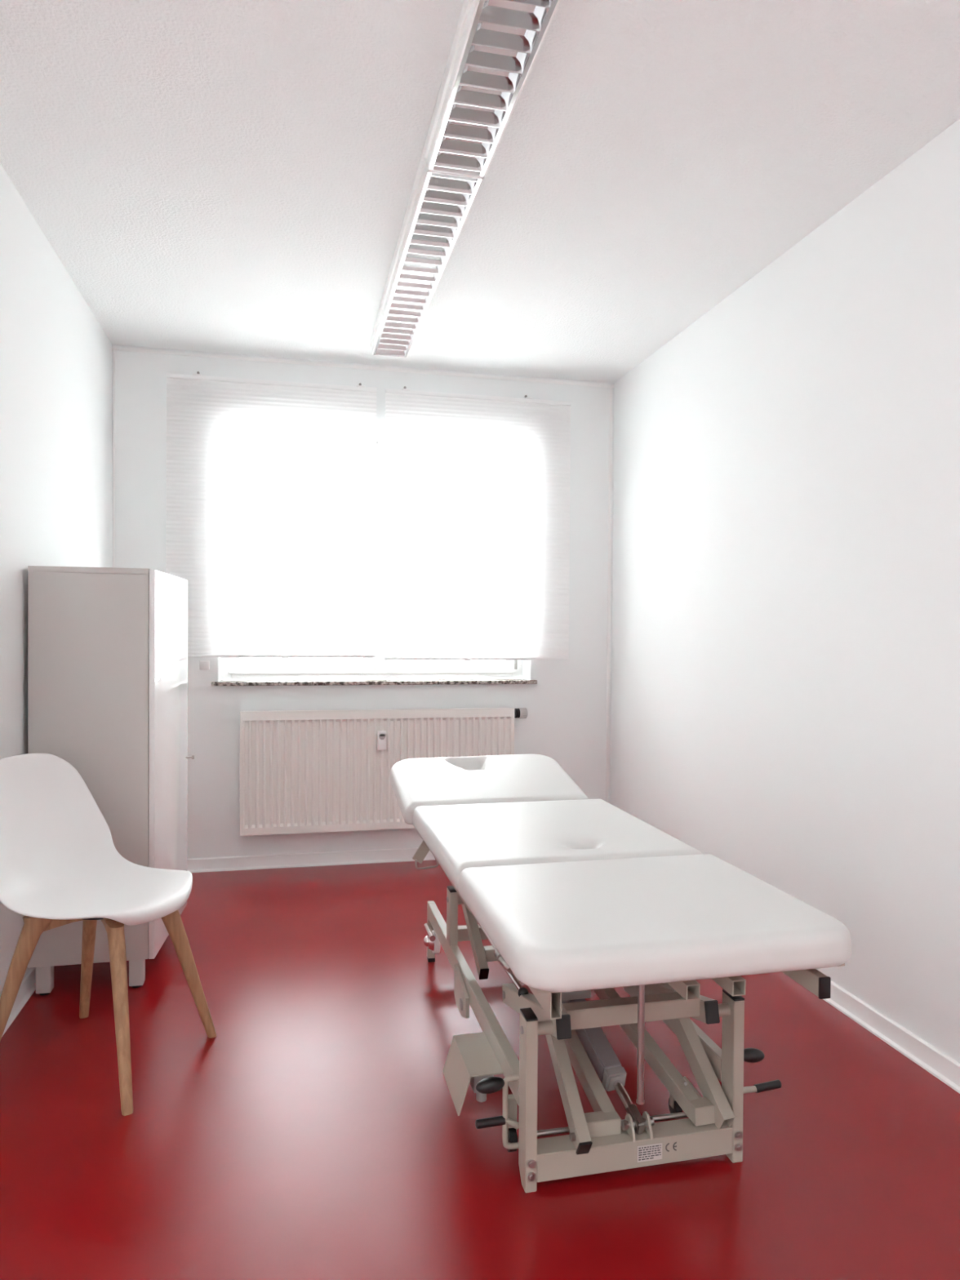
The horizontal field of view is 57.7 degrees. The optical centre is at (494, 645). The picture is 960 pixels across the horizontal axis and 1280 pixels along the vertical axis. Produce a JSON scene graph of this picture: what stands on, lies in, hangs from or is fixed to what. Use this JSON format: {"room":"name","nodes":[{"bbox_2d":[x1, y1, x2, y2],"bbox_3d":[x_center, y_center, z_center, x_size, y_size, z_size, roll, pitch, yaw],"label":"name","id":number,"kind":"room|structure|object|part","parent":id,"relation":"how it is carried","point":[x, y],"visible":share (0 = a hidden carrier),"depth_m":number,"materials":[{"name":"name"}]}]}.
{"room":"examination room","nodes":[
{"label":"examination room","id":0,"kind":"room"},
{"bbox_2d":[0,164,112,997],"bbox_3d":[-1.070,-0.107,0.779,0.100,2.500,7.409,0,1,-13],"label":"wall","id":1,"kind":"structure","parent":0,"point":[56,357],"depth_m":2.87,"materials":[{"name":"white paint"}]},
{"bbox_2d":[2,967,35,1035],"bbox_3d":[-0.995,1.112,0.704,0.020,0.064,6.989,0,1,-13],"label":"baseboard","id":2,"kind":"structure","parent":1,"relation":"attached to","point":[28,986],"depth_m":2.72,"materials":[{"name":"white"}]},
{"bbox_2d":[111,344,613,858],"bbox_3d":[-0.618,-0.159,4.536,2.496,2.500,0.300,0,1,-13],"label":"wall","id":3,"kind":"structure","parent":0,"point":[565,722],"depth_m":4.36,"materials":[{"name":"white paint"}]},
{"bbox_2d":[112,350,115,567],"bbox_3d":[-1.790,-0.183,4.104,0.008,2.404,0.005,0,1,-13],"label":"trim","id":4,"kind":"structure","parent":3,"relation":"attached to","point":[113,383],"depth_m":4.09,"materials":[{"name":"white paint"}]},
{"bbox_2d":[200,661,209,670],"bbox_3d":[-1.392,0.094,4.194,0.045,0.043,0.020,0,1,-13],"label":"clip","id":5,"kind":"object","parent":3,"relation":"attached to","point":[204,665],"visible":1,"depth_m":4.19,"materials":[{"name":"white plastic"}]},
{"bbox_2d":[187,847,435,872],"bbox_3d":[-0.590,1.061,4.398,2.496,0.064,0.020,0,1,-13],"label":"baseboard","id":6,"kind":"structure","parent":3,"relation":"attached to","point":[395,855],"depth_m":4.31,"materials":[{"name":"white"}]},
{"bbox_2d":[111,346,613,387],"bbox_3d":[-0.574,-1.389,4.369,2.496,0.016,0.006,0,1,-13],"label":"trim","id":7,"kind":"structure","parent":3,"relation":"attached to","point":[118,348],"depth_m":4.34,"materials":[{"name":"white paint"}]},
{"bbox_2d":[221,435,521,679],"bbox_3d":[-0.610,-0.463,4.574,1.567,1.273,0.100,0,1,-13],"label":"window","id":8,"kind":"structure","parent":3,"relation":"in","point":[232,668],"depth_m":4.54,"materials":[{"name":"white plastic"}]},
{"bbox_2d":[165,371,376,658],"bbox_3d":[-1.069,-0.625,4.231,0.981,1.370,0.072,0,1,-13],"label":"blind","id":9,"kind":"object","parent":8,"relation":"attached to","point":[271,485],"visible":0.97,"depth_m":4.21,"materials":[{"name":"white fabric"}]},
{"bbox_3d":[-1.061,-1.266,4.209,0.981,0.020,0.034,0,1,-13],"label":"head rail","id":10,"kind":"part","parent":9,"relation":"part of","materials":[{"name":"white plastic"}]},
{"bbox_3d":[-1.070,0.050,4.228,0.981,0.012,0.032,0,1,-13],"label":"rail","id":11,"kind":"part","parent":9,"relation":"part of","materials":[{"name":"white plastic"}]},
{"bbox_3d":[-0.981,-0.464,4.474,0.730,1.213,0.045,0,1,-13],"label":"sash frame","id":12,"kind":"part","parent":8,"relation":"part of","materials":[{"name":"white plastic"}]},
{"bbox_3d":[-0.247,-0.462,4.646,0.757,1.213,0.045,0,1,-13],"label":"sash frame","id":13,"kind":"part","parent":8,"relation":"part of","materials":[{"name":"white plastic"}]},
{"bbox_2d":[383,386,570,660],"bbox_3d":[-0.079,-0.616,4.464,0.961,1.382,0.072,0,1,-13],"label":"blind","id":14,"kind":"object","parent":8,"relation":"attached to","point":[477,487],"visible":1,"depth_m":4.43,"materials":[{"name":"white fabric"}]},
{"bbox_3d":[-0.080,0.066,4.460,0.961,0.012,0.032,0,1,-13],"label":"rail","id":15,"kind":"part","parent":14,"relation":"part of","materials":[{"name":"white plastic"}]},
{"bbox_3d":[-0.071,-1.262,4.442,0.961,0.020,0.034,0,1,-13],"label":"head rail","id":16,"kind":"part","parent":14,"relation":"part of","materials":[{"name":"white plastic"}]},
{"bbox_2d":[211,678,537,685],"bbox_3d":[-0.588,0.185,4.463,1.624,0.019,0.205,0,1,-13],"label":"window sill","id":17,"kind":"structure","parent":3,"relation":"attached to","point":[428,681],"depth_m":4.39,"materials":[{"name":"stone"}]},
{"bbox_2d":[240,707,528,835],"bbox_3d":[-0.527,0.614,4.362,1.429,0.596,0.123,0,1,-12],"label":"radiator","id":18,"kind":"object","parent":3,"relation":"attached to","point":[303,771],"visible":0.86,"depth_m":4.28,"materials":[{"name":"white metal"}]},
{"bbox_2d":[240,707,514,713],"bbox_3d":[-0.560,0.320,4.343,1.348,0.008,0.055,0,1,-13],"label":"grille","id":19,"kind":"object","parent":18,"relation":"attached to","point":[495,710],"depth_m":4.35,"materials":[{"name":"white metal"}]},
{"bbox_3d":[0.149,0.349,4.519,0.041,0.055,0.055,0,1,-13],"label":"thermostat knob","id":20,"kind":"part","parent":18,"relation":"part of","materials":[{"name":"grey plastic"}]},
{"bbox_2d":[605,387,612,803],"bbox_3d":[0.615,-0.174,4.668,0.016,2.404,0.006,0,1,-13],"label":"trim","id":21,"kind":"structure","parent":3,"relation":"attached to","point":[611,388],"depth_m":4.66,"materials":[{"name":"white paint"}]},
{"bbox_2d":[0,0,959,383],"bbox_3d":[0.203,-1.393,1.057,2.696,0.080,7.409,0,1,-13],"label":"ceiling","id":22,"kind":"structure","parent":0,"point":[221,176],"depth_m":2.44,"materials":[{"name":"white paint"}]},
{"bbox_2d":[370,146,484,357],"bbox_3d":[-0.293,-1.351,3.209,0.178,0.070,1.635,0,1,-13],"label":"ceiling light","id":23,"kind":"object","parent":22,"relation":"attached to","point":[440,204],"visible":0.88,"depth_m":2.93,"materials":[{"name":"white metal"}]},
{"bbox_3d":[-0.474,-1.346,3.981,0.132,0.030,0.021,0,1,-13],"label":"louvre blade","id":24,"kind":"part","parent":23,"relation":"part of","materials":[{"name":"silver metal"}]},
{"bbox_3d":[-0.457,-1.345,3.911,0.132,0.030,0.021,0,1,-13],"label":"louvre blade","id":25,"kind":"part","parent":23,"relation":"part of","materials":[{"name":"silver metal"}]},
{"bbox_3d":[-0.441,-1.344,3.841,0.132,0.030,0.021,0,1,-13],"label":"louvre blade","id":26,"kind":"part","parent":23,"relation":"part of","materials":[{"name":"silver metal"}]},
{"bbox_3d":[-0.424,-1.343,3.771,0.132,0.030,0.021,0,1,-13],"label":"louvre blade","id":27,"kind":"part","parent":23,"relation":"part of","materials":[{"name":"silver metal"}]},
{"bbox_3d":[-0.408,-1.341,3.701,0.132,0.030,0.021,0,1,-13],"label":"louvre blade","id":28,"kind":"part","parent":23,"relation":"part of","materials":[{"name":"silver metal"}]},
{"bbox_3d":[-0.369,-1.333,3.192,0.005,0.033,1.635,0,1,-13],"label":"rail","id":29,"kind":"part","parent":23,"relation":"part of","materials":[{"name":"white metal"}]},
{"bbox_3d":[-0.391,-1.340,3.631,0.132,0.030,0.021,0,1,-13],"label":"louvre blade","id":30,"kind":"part","parent":23,"relation":"part of","materials":[{"name":"silver metal"}]},
{"bbox_3d":[-0.375,-1.339,3.560,0.132,0.030,0.021,0,1,-13],"label":"louvre blade","id":31,"kind":"part","parent":23,"relation":"part of","materials":[{"name":"silver metal"}]},
{"bbox_3d":[-0.358,-1.338,3.490,0.132,0.030,0.021,0,1,-13],"label":"louvre blade","id":32,"kind":"part","parent":23,"relation":"part of","materials":[{"name":"silver metal"}]},
{"bbox_3d":[-0.342,-1.337,3.420,0.132,0.030,0.021,0,1,-13],"label":"louvre blade","id":33,"kind":"part","parent":23,"relation":"part of","materials":[{"name":"silver metal"}]},
{"bbox_3d":[-0.326,-1.336,3.350,0.132,0.030,0.021,0,1,-13],"label":"louvre blade","id":34,"kind":"part","parent":23,"relation":"part of","materials":[{"name":"silver metal"}]},
{"bbox_3d":[-0.309,-1.335,3.280,0.132,0.030,0.021,0,1,-13],"label":"louvre blade","id":35,"kind":"part","parent":23,"relation":"part of","materials":[{"name":"silver metal"}]},
{"bbox_3d":[-0.293,-1.333,3.210,0.132,0.030,0.021,0,1,-13],"label":"louvre blade","id":36,"kind":"part","parent":23,"relation":"part of","materials":[{"name":"silver metal"}]},
{"bbox_3d":[-0.276,-1.332,3.139,0.132,0.030,0.021,0,1,-13],"label":"louvre blade","id":37,"kind":"part","parent":23,"relation":"part of","materials":[{"name":"silver metal"}]},
{"bbox_3d":[-0.260,-1.331,3.069,0.132,0.030,0.021,0,1,-13],"label":"louvre blade","id":38,"kind":"part","parent":23,"relation":"part of","materials":[{"name":"silver metal"}]},
{"bbox_3d":[-0.243,-1.330,2.999,0.132,0.030,0.021,0,1,-13],"label":"louvre blade","id":39,"kind":"part","parent":23,"relation":"part of","materials":[{"name":"silver metal"}]},
{"bbox_3d":[-0.227,-1.329,2.929,0.132,0.030,0.021,0,1,-13],"label":"louvre blade","id":40,"kind":"part","parent":23,"relation":"part of","materials":[{"name":"silver metal"}]},
{"bbox_3d":[-0.210,-1.328,2.859,0.132,0.030,0.021,0,1,-13],"label":"louvre blade","id":41,"kind":"part","parent":23,"relation":"part of","materials":[{"name":"silver metal"}]},
{"bbox_3d":[-0.194,-1.327,2.789,0.132,0.030,0.021,0,1,-13],"label":"louvre blade","id":42,"kind":"part","parent":23,"relation":"part of","materials":[{"name":"silver metal"}]},
{"bbox_3d":[-0.178,-1.325,2.719,0.132,0.030,0.021,0,1,-13],"label":"louvre blade","id":43,"kind":"part","parent":23,"relation":"part of","materials":[{"name":"silver metal"}]},
{"bbox_3d":[-0.161,-1.324,2.649,0.132,0.030,0.021,0,1,-13],"label":"louvre blade","id":44,"kind":"part","parent":23,"relation":"part of","materials":[{"name":"silver metal"}]},
{"bbox_3d":[-0.145,-1.323,2.579,0.132,0.030,0.021,0,1,-13],"label":"louvre blade","id":45,"kind":"part","parent":23,"relation":"part of","materials":[{"name":"silver metal"}]},
{"bbox_3d":[-0.216,-1.333,3.228,0.005,0.033,1.635,0,1,-13],"label":"rail","id":46,"kind":"part","parent":23,"relation":"part of","materials":[{"name":"white metal"}]},
{"bbox_3d":[-0.128,-1.322,2.508,0.132,0.030,0.021,0,1,-13],"label":"louvre blade","id":47,"kind":"part","parent":23,"relation":"part of","materials":[{"name":"silver metal"}]},
{"bbox_3d":[-0.112,-1.321,2.438,0.132,0.030,0.021,0,1,-13],"label":"louvre blade","id":48,"kind":"part","parent":23,"relation":"part of","materials":[{"name":"silver metal"}]},
{"bbox_2d":[424,0,560,177],"bbox_3d":[0.082,-1.325,1.613,0.178,0.070,1.635,0,1,-13],"label":"ceiling light","id":49,"kind":"object","parent":22,"relation":"attached to","point":[496,44],"visible":1,"depth_m":2.02,"materials":[{"name":"white metal"}]},
{"bbox_3d":[0.005,-1.307,1.595,0.005,0.033,1.635,0,1,-13],"label":"rail","id":50,"kind":"part","parent":49,"relation":"part of","materials":[{"name":"white metal"}]},
{"bbox_3d":[-0.099,-1.320,2.385,0.132,0.030,0.021,0,1,-13],"label":"louvre blade","id":51,"kind":"part","parent":49,"relation":"part of","materials":[{"name":"silver metal"}]},
{"bbox_3d":[-0.083,-1.319,2.314,0.132,0.030,0.021,0,1,-13],"label":"louvre blade","id":52,"kind":"part","parent":49,"relation":"part of","materials":[{"name":"silver metal"}]},
{"bbox_3d":[-0.066,-1.318,2.244,0.132,0.030,0.021,0,1,-13],"label":"louvre blade","id":53,"kind":"part","parent":49,"relation":"part of","materials":[{"name":"silver metal"}]},
{"bbox_3d":[-0.050,-1.317,2.174,0.132,0.030,0.021,0,1,-13],"label":"louvre blade","id":54,"kind":"part","parent":49,"relation":"part of","materials":[{"name":"silver metal"}]},
{"bbox_3d":[-0.034,-1.315,2.104,0.132,0.030,0.021,0,1,-13],"label":"louvre blade","id":55,"kind":"part","parent":49,"relation":"part of","materials":[{"name":"silver metal"}]},
{"bbox_3d":[-0.017,-1.314,2.034,0.132,0.030,0.021,0,1,-13],"label":"louvre blade","id":56,"kind":"part","parent":49,"relation":"part of","materials":[{"name":"silver metal"}]},
{"bbox_3d":[-0.001,-1.313,1.964,0.132,0.030,0.021,0,1,-13],"label":"louvre blade","id":57,"kind":"part","parent":49,"relation":"part of","materials":[{"name":"silver metal"}]},
{"bbox_3d":[0.016,-1.312,1.894,0.132,0.030,0.021,0,1,-13],"label":"louvre blade","id":58,"kind":"part","parent":49,"relation":"part of","materials":[{"name":"silver metal"}]},
{"bbox_3d":[0.032,-1.311,1.824,0.132,0.030,0.021,0,1,-13],"label":"louvre blade","id":59,"kind":"part","parent":49,"relation":"part of","materials":[{"name":"silver metal"}]},
{"bbox_3d":[0.158,-1.307,1.631,0.005,0.033,1.635,0,1,-13],"label":"rail","id":60,"kind":"part","parent":49,"relation":"part of","materials":[{"name":"white metal"}]},
{"bbox_3d":[0.049,-1.310,1.754,0.132,0.030,0.021,0,1,-13],"label":"louvre blade","id":61,"kind":"part","parent":49,"relation":"part of","materials":[{"name":"silver metal"}]},
{"bbox_2d":[0,859,959,1279],"bbox_3d":[0.207,1.179,0.997,2.696,0.060,7.209,0,1,-13],"label":"floor","id":62,"kind":"structure","parent":0,"point":[319,1134],"depth_m":2.01,"materials":[{"name":"red rubber"}]},
{"bbox_2d":[0,753,216,1115],"bbox_3d":[-1.077,0.714,2.367,0.536,0.811,0.465,1,1,13],"label":"shell chair","id":63,"kind":"object","parent":62,"relation":"on","point":[60,863],"visible":1,"depth_m":2.42,"materials":[{"name":"white plastic"}]},
{"bbox_3d":[-1.230,0.912,2.260,0.204,0.416,0.038,0,1,-29],"label":"leg","id":64,"kind":"part","parent":63,"relation":"part of","materials":[{"name":"brown wood"}]},
{"bbox_3d":[-1.056,0.726,2.354,0.290,0.040,0.022,0,1,-29],"label":"cross rail","id":65,"kind":"part","parent":63,"relation":"part of","materials":[{"name":"brown wood"}]},
{"bbox_3d":[-1.179,0.908,2.538,0.038,0.416,0.215,0,1,-34],"label":"leg","id":66,"kind":"part","parent":63,"relation":"part of","materials":[{"name":"brown wood"}]},
{"bbox_3d":[-1.056,0.709,2.354,0.140,0.018,0.140,0,1,-13],"label":"mounting plate","id":67,"kind":"part","parent":63,"relation":"part of","materials":[{"name":"black plastic"}]},
{"bbox_3d":[-1.056,0.726,2.354,0.022,0.040,0.316,0,1,-34],"label":"cross rail","id":68,"kind":"part","parent":63,"relation":"part of","materials":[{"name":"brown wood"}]},
{"bbox_3d":[-0.935,0.915,2.176,0.038,0.416,0.215,0,1,-34],"label":"leg","id":69,"kind":"part","parent":63,"relation":"part of","materials":[{"name":"brown wood"}]},
{"bbox_3d":[-0.885,0.911,2.454,0.203,0.416,0.038,0,1,-29],"label":"leg","id":70,"kind":"part","parent":63,"relation":"part of","materials":[{"name":"brown wood"}]},
{"bbox_2d":[27,565,194,995],"bbox_3d":[-1.313,0.426,3.068,0.441,1.362,0.583,0,1,-13],"label":"storage cabinet","id":71,"kind":"object","parent":62,"relation":"on","point":[108,646],"visible":0.77,"depth_m":2.79,"materials":[{"name":"grey plastic"}]},
{"bbox_3d":[-1.435,1.058,2.785,0.044,0.089,0.044,0,1,-13],"label":"leg","id":72,"kind":"part","parent":71,"relation":"part of","materials":[{"name":"grey plastic"}]},
{"bbox_3d":[-1.351,-0.245,3.049,0.354,0.018,0.582,0,1,-13],"label":"panel","id":73,"kind":"part","parent":71,"relation":"part of","materials":[{"name":"grey plastic"}]},
{"bbox_3d":[-1.291,0.392,2.784,0.354,1.246,0.018,0,1,-13],"label":"panel","id":74,"kind":"part","parent":71,"relation":"part of","materials":[{"name":"grey plastic"}]},
{"bbox_3d":[-1.166,1.059,2.848,0.044,0.089,0.044,0,1,-13],"label":"leg","id":75,"kind":"part","parent":71,"relation":"part of","materials":[{"name":"grey plastic"}]},
{"bbox_3d":[-1.153,0.380,3.102,0.018,1.262,0.577,0,1,-9],"label":"door","id":76,"kind":"part","parent":71,"relation":"part of","materials":[{"name":"white"}]},
{"bbox_2d":[389,754,851,1192],"bbox_3d":[0.159,0.785,2.550,0.755,0.681,1.890,0,1,-13],"label":"table","id":77,"kind":"object","parent":62,"relation":"on","point":[573,895],"visible":1,"depth_m":1.93,"materials":[{"name":"white leather"}]},
{"bbox_3d":[-0.217,0.699,2.811,0.077,0.042,0.006,0,1,-13],"label":"bracket rod","id":78,"kind":"part","parent":77,"relation":"part of","materials":[{"name":"silver metal"}]},
{"bbox_3d":[-0.129,0.836,2.694,0.025,0.165,0.058,0,1,-13],"label":"post","id":79,"kind":"part","parent":77,"relation":"part of","materials":[{"name":"beige metal"}]},
{"bbox_3d":[-0.091,0.976,2.445,0.010,0.102,0.170,0,1,-13],"label":"catch plate","id":80,"kind":"part","parent":77,"relation":"part of","materials":[{"name":"beige metal"}]},
{"bbox_3d":[-0.079,0.947,2.480,0.025,0.057,1.266,0,1,-13],"label":"rail","id":81,"kind":"part","parent":77,"relation":"part of","materials":[{"name":"beige metal"}]},
{"bbox_3d":[-0.064,0.891,2.722,0.026,0.184,0.316,0,1,-13],"label":"lift arm","id":82,"kind":"part","parent":77,"relation":"part of","materials":[{"name":"beige metal"}]},
{"bbox_2d":[389,754,588,824],"bbox_3d":[-0.033,0.517,3.228,0.678,0.168,0.472,0,1,-13],"label":"cushion","id":83,"kind":"object","parent":77,"relation":"on","point":[415,783],"depth_m":3.16,"materials":[{"name":"white leather"}]},
{"bbox_3d":[-0.033,0.679,2.092,0.028,0.039,0.473,0,1,-16],"label":"gas spring rod","id":84,"kind":"part","parent":77,"relation":"part of","materials":[{"name":"silver metal"}]},
{"bbox_3d":[-0.008,0.939,1.863,0.064,0.032,0.034,0,1,-13],"label":"knob","id":85,"kind":"part","parent":77,"relation":"part of","materials":[{"name":"black plastic"}]},
{"bbox_3d":[0.043,0.815,2.155,0.012,0.059,0.092,0,1,-36],"label":"locking lever","id":86,"kind":"part","parent":77,"relation":"part of","materials":[{"name":"silver metal"}]},
{"bbox_3d":[0.072,0.957,1.835,0.025,0.358,0.056,0,1,-13],"label":"post","id":87,"kind":"part","parent":77,"relation":"part of","materials":[{"name":"beige metal"}]},
{"bbox_3d":[0.091,0.852,2.053,0.030,0.164,0.482,0,1,-13],"label":"yoke arm","id":88,"kind":"part","parent":77,"relation":"part of","materials":[{"name":"beige metal"}]},
{"bbox_2d":[412,799,702,889],"bbox_3d":[0.150,0.576,2.638,0.695,0.076,0.787,0,1,-13],"label":"cushion","id":89,"kind":"object","parent":77,"relation":"on","point":[461,834],"depth_m":2.53,"materials":[{"name":"white leather"}]},
{"bbox_3d":[0.135,0.892,2.061,0.028,0.354,0.501,0,1,-13],"label":"lift arm","id":90,"kind":"part","parent":77,"relation":"part of","materials":[{"name":"beige metal"}]},
{"bbox_3d":[0.178,0.957,2.158,0.031,0.211,0.524,0,1,-18],"label":"arm","id":91,"kind":"part","parent":77,"relation":"part of","materials":[{"name":"beige metal"}]},
{"bbox_3d":[0.294,1.058,1.935,0.455,0.012,0.012,0,1,-13],"label":"pivot rod","id":92,"kind":"part","parent":77,"relation":"part of","materials":[{"name":"silver metal"}]},
{"bbox_3d":[0.295,1.016,1.948,0.021,0.061,0.120,0,1,-19],"label":"piston rod","id":93,"kind":"part","parent":77,"relation":"part of","materials":[{"name":"silver metal"}]},
{"bbox_3d":[0.294,1.040,1.891,0.005,0.041,0.058,0,1,-13],"label":"clevis plate","id":94,"kind":"part","parent":77,"relation":"part of","materials":[{"name":"beige metal"}]},
{"bbox_3d":[0.309,0.799,1.832,0.017,0.324,0.017,0,1,-13],"label":"hanging rod","id":95,"kind":"part","parent":77,"relation":"part of","materials":[{"name":"silver metal"}]},
{"bbox_3d":[0.338,0.952,2.219,0.032,0.203,0.603,0,1,-23],"label":"arm","id":96,"kind":"part","parent":77,"relation":"part of","materials":[{"name":"beige metal"}]},
{"bbox_3d":[0.333,1.040,1.900,0.005,0.041,0.058,0,1,-13],"label":"clevis plate","id":97,"kind":"part","parent":77,"relation":"part of","materials":[{"name":"beige metal"}]},
{"bbox_2d":[638,1144,661,1160],"bbox_3d":[0.334,1.087,1.870,0.051,0.027,0.001,0,1,-13],"label":"label","id":98,"kind":"object","parent":77,"relation":"attached to","point":[646,1152],"depth_m":1.87,"materials":[{"name":"grey paper"}]},
{"bbox_2d":[457,853,851,992],"bbox_3d":[0.325,0.588,1.947,0.708,0.076,0.645,0,1,-13],"label":"cushion","id":99,"kind":"object","parent":77,"relation":"on","point":[588,923],"depth_m":1.76,"materials":[{"name":"white leather"}]},
{"bbox_3d":[0.420,0.854,2.130,0.030,0.164,0.482,0,1,-13],"label":"yoke arm","id":100,"kind":"part","parent":77,"relation":"part of","materials":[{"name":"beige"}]},
{"bbox_3d":[0.380,0.948,2.587,0.025,0.057,1.266,0,1,-13],"label":"rail","id":101,"kind":"part","parent":77,"relation":"part of","materials":[{"name":"beige metal"}]},
{"bbox_3d":[0.439,0.878,2.132,0.030,0.367,0.506,0,1,-17],"label":"lift arm","id":102,"kind":"part","parent":77,"relation":"part of","materials":[{"name":"beige metal"}]},
{"bbox_3d":[0.531,0.958,1.943,0.025,0.358,0.056,0,1,-13],"label":"post","id":103,"kind":"part","parent":77,"relation":"part of","materials":[{"name":"beige metal"}]},
{"bbox_3d":[0.592,0.941,2.003,0.064,0.032,0.034,0,1,-13],"label":"knob","id":104,"kind":"part","parent":77,"relation":"part of","materials":[{"name":"black plastic"}]},
{"bbox_2d":[609,119,959,1062],"bbox_3d":[1.458,-0.098,1.372,0.100,2.500,7.409,0,1,-13],"label":"wall","id":105,"kind":"structure","parent":0,"point":[785,704],"depth_m":2.83,"materials":[{"name":"white paint"}]},
{"bbox_2d":[822,980,959,1093],"bbox_3d":[1.130,1.102,2.486,0.020,0.064,4.489,0,1,-13],"label":"baseboard","id":106,"kind":"structure","parent":105,"relation":"attached to","point":[938,1064],"depth_m":2.45,"materials":[{"name":"white"}]}
]}

